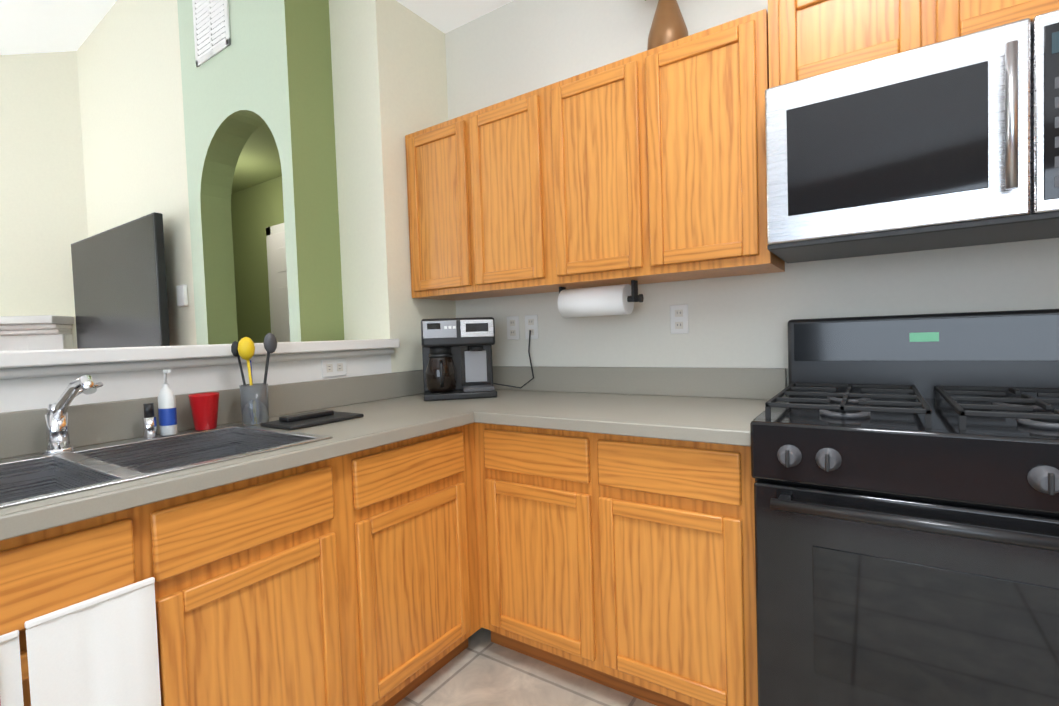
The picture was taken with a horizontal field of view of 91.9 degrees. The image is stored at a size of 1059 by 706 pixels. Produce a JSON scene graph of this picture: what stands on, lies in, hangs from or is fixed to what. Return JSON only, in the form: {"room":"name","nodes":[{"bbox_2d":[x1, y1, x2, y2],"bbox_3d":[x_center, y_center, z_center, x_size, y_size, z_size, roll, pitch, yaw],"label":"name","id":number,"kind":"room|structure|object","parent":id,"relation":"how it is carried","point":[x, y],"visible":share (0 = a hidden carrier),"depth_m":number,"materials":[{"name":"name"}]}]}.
{"room":"kitchen","nodes":[
{"label":"kitchen","id":0,"kind":"room"},
{"bbox_2d":[0,51,87,348],"bbox_3d":[-4.134,-0.660,3.648,1.860,3.700,0.150,-2,2,-11],"label":"wall","id":1,"kind":"structure","parent":0,"point":[43,219],"depth_m":3.68,"materials":[{"name":"beige paint"}]},
{"bbox_2d":[77,0,196,345],"bbox_3d":[-2.515,-0.756,3.373,1.590,3.800,0.160,-1,2,34],"label":"wall","id":2,"kind":"structure","parent":0,"point":[131,102],"depth_m":3.15,"materials":[{"name":"beige paint"}]},
{"bbox_2d":[71,212,169,348],"bbox_3d":[-2.615,-0.389,3.289,1.390,0.780,0.118,-1,2,34],"label":"wall-mounted tv","id":3,"kind":"object","parent":2,"relation":"attached to","point":[120,286],"visible":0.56,"depth_m":3.12,"materials":[{"name":"black plastic"}]},
{"bbox_2d":[176,284,187,306],"bbox_3d":[-1.984,-0.328,2.929,0.090,0.120,0.024,-1,2,34],"label":"switch","id":4,"kind":"object","parent":2,"relation":"attached to","point":[182,296],"visible":1,"depth_m":2.91,"materials":[{"name":"white plastic"}]},
{"bbox_2d":[0,0,281,193],"bbox_3d":[-3.722,-1.909,0.892,5.270,1.363,7.450,-1,2,34],"label":"ceiling","id":5,"kind":"structure","parent":0,"point":[35,26],"depth_m":3.43,"materials":[{"name":"white paint"}]},
{"bbox_2d":[0,339,399,412],"bbox_3d":[-1.376,0.586,1.370,0.300,1.182,2.485,-1,2,34],"label":"wall","id":6,"kind":"structure","parent":0,"point":[34,379],"depth_m":1.56,"materials":[{"name":"white paint"}]},
{"bbox_2d":[0,370,423,455],"bbox_3d":[-1.151,0.192,1.532,0.021,0.114,2.820,-1,2,34],"label":"backsplash","id":7,"kind":"structure","parent":6,"relation":"attached to","point":[19,430],"depth_m":1.73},
{"bbox_2d":[321,358,346,377],"bbox_3d":[-0.793,0.060,2.085,0.008,0.072,0.115,-1,2,34],"label":"electrical outlet","id":8,"kind":"object","parent":6,"relation":"attached to","point":[333,367],"visible":1,"depth_m":2.08,"materials":[{"name":"white plastic"}]},
{"bbox_2d":[231,176,283,342],"bbox_3d":[-1.743,-0.206,4.062,3.095,2.600,0.150,-1,2,34],"label":"wall","id":9,"kind":"structure","parent":0,"point":[257,210],"depth_m":4.29,"materials":[{"name":"green paint"}]},
{"bbox_2d":[266,223,289,341],"bbox_3d":[-1.730,0.037,3.912,0.970,2.125,0.106,-1,2,34],"label":"hall door","id":10,"kind":"structure","parent":9,"relation":"in","point":[277,281],"depth_m":4.08,"materials":[{"name":"white paint"}]},
{"bbox_2d":[177,0,343,344],"bbox_3d":[-1.416,-0.769,2.678,1.010,3.800,0.230,-1,2,34],"label":"wall","id":11,"kind":"structure","parent":0,"point":[270,66],"depth_m":2.45,"materials":[{"name":"green paint"}]},
{"bbox_2d":[192,0,230,66],"bbox_3d":[-1.631,-1.756,2.618,0.350,0.470,0.017,-1,2,34],"label":"air vent","id":12,"kind":"object","parent":11,"relation":"in","point":[211,23],"visible":1,"depth_m":2.62,"materials":[{"name":"white paint"}]},
{"bbox_2d":[0,388,547,539],"bbox_3d":[-0.891,0.265,1.362,0.640,0.037,2.820,-1,2,34],"label":"countertop","id":13,"kind":"structure","parent":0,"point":[401,417],"depth_m":1.22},
{"bbox_2d":[0,630,23,705],"bbox_3d":[-0.904,0.692,0.773,0.017,0.457,0.218,-1,2,34],"label":"towel","id":14,"kind":"object","parent":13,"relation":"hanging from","point":[11,691],"visible":0.98,"depth_m":0.85,"materials":[{"name":"white fabric"}]},
{"bbox_2d":[24,577,160,705],"bbox_3d":[-0.789,0.657,0.946,0.013,0.419,0.187,-1,2,34],"label":"towel","id":15,"kind":"object","parent":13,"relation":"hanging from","point":[101,650],"visible":0.98,"depth_m":0.94,"materials":[{"name":"white fabric"}]},
{"bbox_2d":[36,375,159,455],"bbox_3d":[-1.058,0.148,1.319,0.296,0.202,0.248,-1,2,34],"label":"faucet","id":16,"kind":"object","parent":13,"relation":"on","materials":[{"name":"silver metal"}]},
{"bbox_2d":[158,370,177,435],"bbox_3d":[-1.067,0.145,1.508,0.060,0.192,0.041,-1,2,34],"label":"soap pump","id":17,"kind":"object","parent":13,"relation":"on","point":[167,413],"visible":1,"depth_m":1.49,"materials":[{"name":"white plastic"}]},
{"bbox_2d":[0,420,339,615],"bbox_3d":[-1.004,0.341,1.183,0.534,0.179,0.894,-1,2,34],"label":"sink","id":18,"kind":"object","parent":13,"relation":"in","point":[37,567],"depth_m":1.14,"materials":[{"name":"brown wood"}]},
{"bbox_2d":[188,392,218,430],"bbox_3d":[-1.007,0.181,1.591,0.082,0.110,0.082,-1,2,34],"label":"cup","id":19,"kind":"object","parent":13,"relation":"on","point":[204,408],"visible":0.98,"depth_m":1.56,"materials":[{"name":"red plastic"}]},
{"bbox_2d":[231,333,276,424],"bbox_3d":[-0.910,0.084,1.699,0.090,0.300,0.126,-1,2,34],"label":"utensil crock","id":20,"kind":"object","parent":13,"relation":"on","point":[254,400],"visible":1,"depth_m":1.67,"materials":[{"name":"grey ceramic"}]},
{"bbox_2d":[260,410,363,429],"bbox_3d":[-0.714,0.214,1.698,0.170,0.028,0.270,-1,2,34],"label":"tray","id":21,"kind":"object","parent":13,"relation":"on","point":[303,420],"visible":1,"depth_m":1.65,"materials":[{"name":"grey"}]},
{"bbox_2d":[421,317,496,400],"bbox_3d":[-0.315,0.021,2.268,0.310,0.345,0.259,-2,2,-11],"label":"coffee maker","id":22,"kind":"object","parent":13,"relation":"on","point":[457,357],"visible":1,"depth_m":2.18,"materials":[{"name":"black plastic"}]},
{"bbox_2d":[493,330,533,387],"bbox_3d":[-0.078,0.031,2.379,0.136,0.268,0.190,-1,2,34],"label":"cord","id":23,"kind":"object","parent":22,"relation":"attached to","point":[530,364],"visible":0.92,"depth_m":2.41,"materials":[{"name":"grey plastic"}]},
{"bbox_2d":[329,0,455,372],"bbox_3d":[-0.455,-0.886,2.237,1.080,4.000,0.122,-1,2,34],"label":"wall","id":24,"kind":"structure","parent":0,"point":[389,73],"depth_m":2.28,"materials":[{"name":"beige paint"}]},
{"bbox_2d":[405,111,500,300],"bbox_3d":[-0.305,-0.651,2.419,0.452,0.762,0.326,-1,2,34],"label":"upper cabinet","id":25,"kind":"object","parent":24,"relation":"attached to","point":[446,242],"depth_m":2.28,"materials":[{"name":"brown wood"}]},
{"bbox_2d":[476,87,571,295],"bbox_3d":[-0.032,-0.653,2.236,0.453,0.762,0.326,-1,2,34],"label":"upper cabinet","id":26,"kind":"object","parent":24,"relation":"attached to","point":[513,134],"depth_m":2.07,"materials":[{"name":"brown wood"}]},
{"bbox_2d":[544,46,683,288],"bbox_3d":[0.344,-0.657,1.984,0.452,0.762,0.326,-1,2,34],"label":"upper cabinet","id":27,"kind":"object","parent":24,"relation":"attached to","point":[605,124],"depth_m":1.84,"materials":[{"name":"brown wood"}]},
{"bbox_2d":[558,280,643,317],"bbox_3d":[0.276,-0.211,2.028,0.355,0.127,0.116,-1,2,34],"label":"paper towel holder","id":28,"kind":"object","parent":27,"relation":"attached to","point":[621,299],"visible":0.98,"depth_m":1.98,"materials":[{"name":"white paper"}]},
{"bbox_2d":[396,0,513,32],"bbox_3d":[-0.725,-1.555,-1.278,3.900,0.100,7.150,-1,2,34],"label":"ceiling","id":29,"kind":"structure","parent":0,"point":[444,16],"depth_m":2.46,"materials":[{"name":"white paint"}]},
{"bbox_2d":[395,628,655,705],"bbox_3d":[0.461,1.192,0.599,4.070,0.100,2.980,-1,2,34],"label":"floor","id":30,"kind":"structure","parent":0,"point":[481,669],"depth_m":1.73,"materials":[{"name":"beige tile"}]},
{"bbox_2d":[750,309,1058,705],"bbox_3d":[1.043,0.496,1.320,0.760,1.200,0.746,-1,2,34],"label":"range","id":31,"kind":"object","parent":30,"relation":"on","point":[905,471],"visible":1,"depth_m":1.14,"materials":[{"name":"black metal"}]},
{"bbox_2d":[476,392,767,447],"bbox_3d":[0.364,0.206,1.831,0.922,0.037,0.640,-1,2,34],"label":"countertop","id":32,"kind":"structure","parent":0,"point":[706,419],"depth_m":1.66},
{"bbox_2d":[445,0,1058,385],"bbox_3d":[1.269,-0.350,1.674,3.900,2.850,0.150,-1,2,34],"label":"wall","id":33,"kind":"structure","parent":0,"point":[512,49],"depth_m":2.04,"materials":[{"name":"white paint"}]},
{"bbox_2d":[507,316,519,339],"bbox_3d":[-0.081,-0.122,2.495,0.072,0.115,0.008,-1,2,34],"label":"electrical outlet","id":34,"kind":"object","parent":33,"relation":"attached to","point":[512,327],"visible":1,"depth_m":2.49,"materials":[{"name":"white plastic"}]},
{"bbox_2d":[525,315,537,338],"bbox_3d":[0.009,-0.123,2.435,0.072,0.115,0.008,-1,2,34],"label":"electrical outlet","id":35,"kind":"object","parent":33,"relation":"attached to","point":[531,322],"visible":1,"depth_m":2.43,"materials":[{"name":"white plastic"}]},
{"bbox_2d":[493,366,786,399],"bbox_3d":[1.181,0.109,1.652,3.719,0.114,0.020,-1,2,34],"label":"backsplash","id":36,"kind":"structure","parent":33,"relation":"attached to","point":[746,383],"depth_m":2.09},
{"bbox_2d":[670,304,688,333],"bbox_3d":[0.596,-0.134,2.041,0.072,0.115,0.008,-1,2,34],"label":"electrical outlet","id":37,"kind":"object","parent":33,"relation":"attached to","point":[679,319],"visible":1,"depth_m":2.04,"materials":[{"name":"white plastic"}]},
{"bbox_2d":[660,9,784,279],"bbox_3d":[0.617,-0.660,1.801,0.452,0.762,0.326,-1,2,34],"label":"upper cabinet","id":38,"kind":"object","parent":33,"relation":"attached to","point":[714,81],"depth_m":1.63,"materials":[{"name":"brown wood"}]},
{"bbox_2d":[644,0,687,49],"bbox_3d":[0.467,-1.339,1.862,0.413,0.598,0.237,-1,2,34],"label":"vase","id":39,"kind":"object","parent":38,"relation":"on","point":[668,25],"visible":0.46,"depth_m":1.80,"materials":[{"name":"brown ceramic"}]},
{"bbox_2d":[768,0,967,86],"bbox_3d":[0.984,-0.922,1.540,0.442,0.308,0.326,-1,2,34],"label":"upper cabinet","id":40,"kind":"object","parent":33,"relation":"attached to","point":[810,38],"depth_m":1.42,"materials":[{"name":"brown wood"}]},
{"bbox_2d":[765,10,1058,262],"bbox_3d":[1.091,-0.535,1.409,0.752,0.452,0.462,-1,2,34],"label":"over-the-range microwave","id":41,"kind":"object","parent":40,"relation":"attached to","point":[952,143],"visible":1,"depth_m":1.27,"materials":[{"name":"grey metal"}]},
{"bbox_2d":[968,0,1058,33],"bbox_3d":[1.248,-0.925,1.363,0.442,0.308,0.326,-1,2,34],"label":"upper cabinet","id":42,"kind":"object","parent":33,"relation":"attached to","point":[982,14],"depth_m":1.24,"materials":[{"name":"brown wood"}]},
{"bbox_3d":[-2.363,1.299,0.166,8.280,0.110,7.450,-1,2,34],"label":"floor","id":43,"kind":"structure","parent":0,"visible":0},
{"bbox_2d":[0,315,73,350],"bbox_3d":[-4.096,0.488,3.355,1.730,1.425,0.497,-2,2,-11],"label":"fireplace","id":44,"kind":"object","parent":43,"relation":"on","point":[39,332],"visible":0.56,"depth_m":3.59,"materials":[{"name":"white paint"}]}
]}

